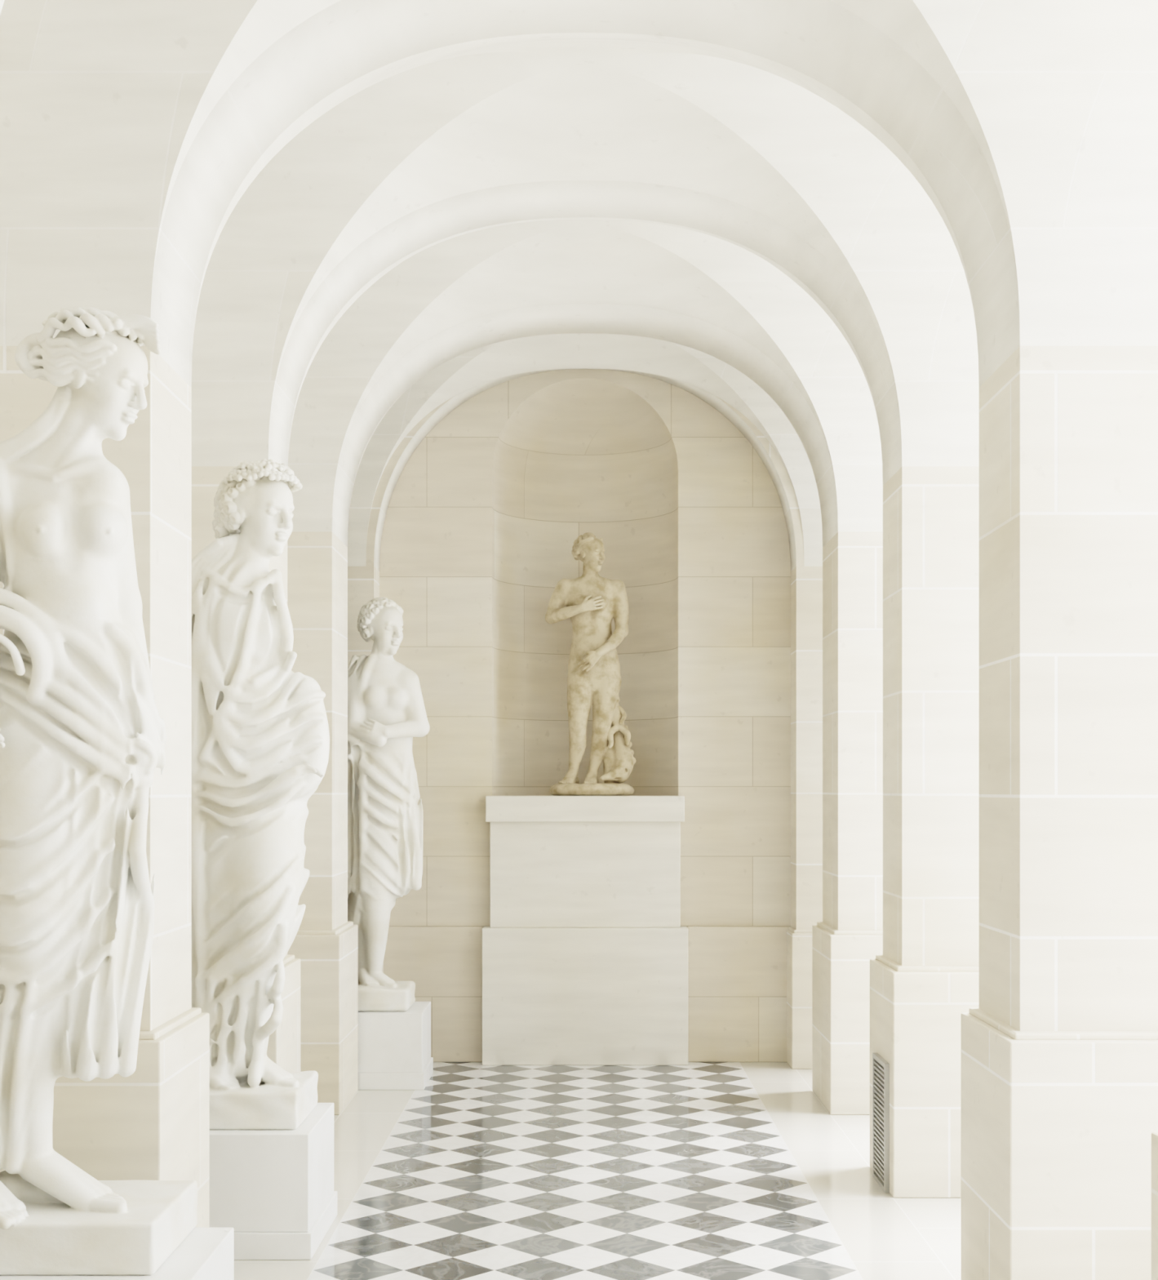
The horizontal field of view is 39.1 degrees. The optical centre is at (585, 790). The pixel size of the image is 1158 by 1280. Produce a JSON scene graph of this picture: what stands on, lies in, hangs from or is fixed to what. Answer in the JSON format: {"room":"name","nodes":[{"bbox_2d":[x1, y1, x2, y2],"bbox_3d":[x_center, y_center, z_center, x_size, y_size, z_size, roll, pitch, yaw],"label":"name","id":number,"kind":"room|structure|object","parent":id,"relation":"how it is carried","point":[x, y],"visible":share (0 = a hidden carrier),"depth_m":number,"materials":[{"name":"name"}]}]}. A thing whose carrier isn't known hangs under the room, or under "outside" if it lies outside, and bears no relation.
{"room":"museum","nodes":[
{"label":"museum","id":0,"kind":"room"},
{"bbox_2d":[0,0,1157,566],"bbox_3d":[0.000,-2.129,3.970,5.200,1.450,12.540,0,0,0],"label":"ceiling","id":1,"kind":"structure","parent":0,"point":[104,104],"depth_m":6.73,"materials":[{"name":"stone"}]},
{"bbox_2d":[379,368,791,927],"bbox_3d":[0.000,-0.704,11.060,5.200,4.900,1.080,0,0,0],"label":"wall","id":2,"kind":"structure","parent":0,"point":[483,521],"depth_m":10.52,"materials":[{"name":"stone"}]},
{"bbox_2d":[383,926,789,1062],"bbox_3d":[0.000,1.311,10.505,2.640,0.870,0.040,0,0,0],"label":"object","id":3,"kind":"structure","parent":2,"relation":"attached to","point":[737,975],"depth_m":10.49,"materials":[{"name":"stone"}]},
{"bbox_2d":[234,1062,960,1279],"bbox_3d":[0.000,1.796,4.500,5.200,0.100,14.200,0,0,0],"label":"floor","id":4,"kind":"structure","parent":0,"point":[695,1171],"depth_m":7.16,"materials":[{"name":"stone"}]},
{"bbox_2d":[0,1226,234,1279],"bbox_3d":[-1.330,1.514,4.495,0.624,0.465,0.614,0,0,0],"label":"pedestal","id":5,"kind":"object","parent":4,"relation":"on","point":[206,1253],"visible":0.48,"depth_m":4.50,"materials":[{"name":"white stone"}]},
{"bbox_2d":[0,306,197,1275],"bbox_3d":[-1.464,-0.035,4.530,0.656,2.632,0.534,0,0,0],"label":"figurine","id":6,"kind":"object","parent":5,"relation":"on","point":[83,735],"visible":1,"depth_m":4.43,"materials":[{"name":"stone"}]},
{"bbox_2d":[209,1102,337,1259],"bbox_3d":[-1.330,1.514,6.390,0.624,0.465,0.644,0,0,0],"label":"pedestal","id":7,"kind":"object","parent":4,"relation":"on","point":[274,1188],"visible":0.53,"depth_m":6.08,"materials":[{"name":"white stone"}]},
{"bbox_2d":[191,458,329,1129],"bbox_3d":[-1.317,-0.001,6.374,0.653,2.563,0.510,0,0,0],"label":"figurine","id":8,"kind":"object","parent":7,"relation":"on","point":[260,734],"visible":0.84,"depth_m":6.24,"materials":[{"name":"stone"}]},
{"bbox_2d":[358,1001,433,1089],"bbox_3d":[-1.155,1.524,9.790,0.434,0.445,0.564,0,0,0],"label":"pedestal","id":9,"kind":"object","parent":4,"relation":"on","point":[394,1047],"visible":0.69,"depth_m":9.52,"materials":[{"name":"white stone"}]},
{"bbox_2d":[347,597,430,1011],"bbox_3d":[-1.190,0.071,9.784,0.531,2.458,0.436,0,0,0],"label":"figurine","id":10,"kind":"object","parent":9,"relation":"on","point":[386,708],"visible":0.93,"depth_m":9.67,"materials":[{"name":"stone"}]},
{"bbox_2d":[0,0,1157,1279],"bbox_3d":[0.000,-0.704,5.405,4.600,4.900,0.670,0,0,0],"label":"stone arch","id":11,"kind":"object","parent":4,"relation":"on","point":[1060,1046],"visible":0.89,"depth_m":5.16,"materials":[{"name":"stone"}]},
{"bbox_2d":[191,180,978,1197],"bbox_3d":[0.000,-0.704,7.285,4.600,4.900,0.590,0,0,0],"label":"stone arch","id":12,"kind":"object","parent":4,"relation":"on","point":[926,975],"visible":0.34,"depth_m":7.08,"materials":[{"name":"stone"}]},
{"bbox_2d":[872,1052,889,1192],"bbox_3d":[1.311,1.466,7.230,0.022,0.560,0.300,0,0,0],"label":"vent grille","id":13,"kind":"object","parent":12,"relation":"attached to","point":[881,1067],"visible":1,"depth_m":7.20,"materials":[{"name":"metal"}]},
{"bbox_2d":[287,303,883,1114],"bbox_3d":[0.000,-0.704,9.135,4.600,4.900,0.710,0,0,0],"label":"stone arch","id":14,"kind":"object","parent":4,"relation":"on","point":[850,934],"visible":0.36,"depth_m":8.87,"materials":[{"name":"stone"}]},
{"bbox_2d":[347,368,822,1068],"bbox_3d":[0.000,-0.704,10.370,4.600,4.900,0.300,0,0,0],"label":"stone arch","id":15,"kind":"object","parent":4,"relation":"on","point":[363,582],"visible":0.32,"depth_m":10.24,"materials":[{"name":"stone"}]},
{"bbox_2d":[482,795,688,1065],"bbox_3d":[0.000,0.891,10.570,1.310,1.710,0.420,0,0,0],"label":"pedestal","id":16,"kind":"object","parent":4,"relation":"on","point":[585,943],"visible":1,"depth_m":10.36,"materials":[{"name":"stone"}]},
{"bbox_2d":[545,532,635,795],"bbox_3d":[0.035,-0.820,10.620,0.592,1.710,0.414,0,0,0],"label":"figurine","id":17,"kind":"object","parent":16,"relation":"on","point":[592,601],"visible":1,"depth_m":10.55,"materials":[{"name":"stone"}]},
{"bbox_2d":[1151,1131,1157,1279],"bbox_3d":[0.000,-0.704,3.475,4.600,4.900,0.530,0,0,0],"label":"stone arch","id":18,"kind":"object","parent":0,"point":[1155,1134],"visible":1,"depth_m":3.71,"materials":[{"name":"stone"}]}
]}

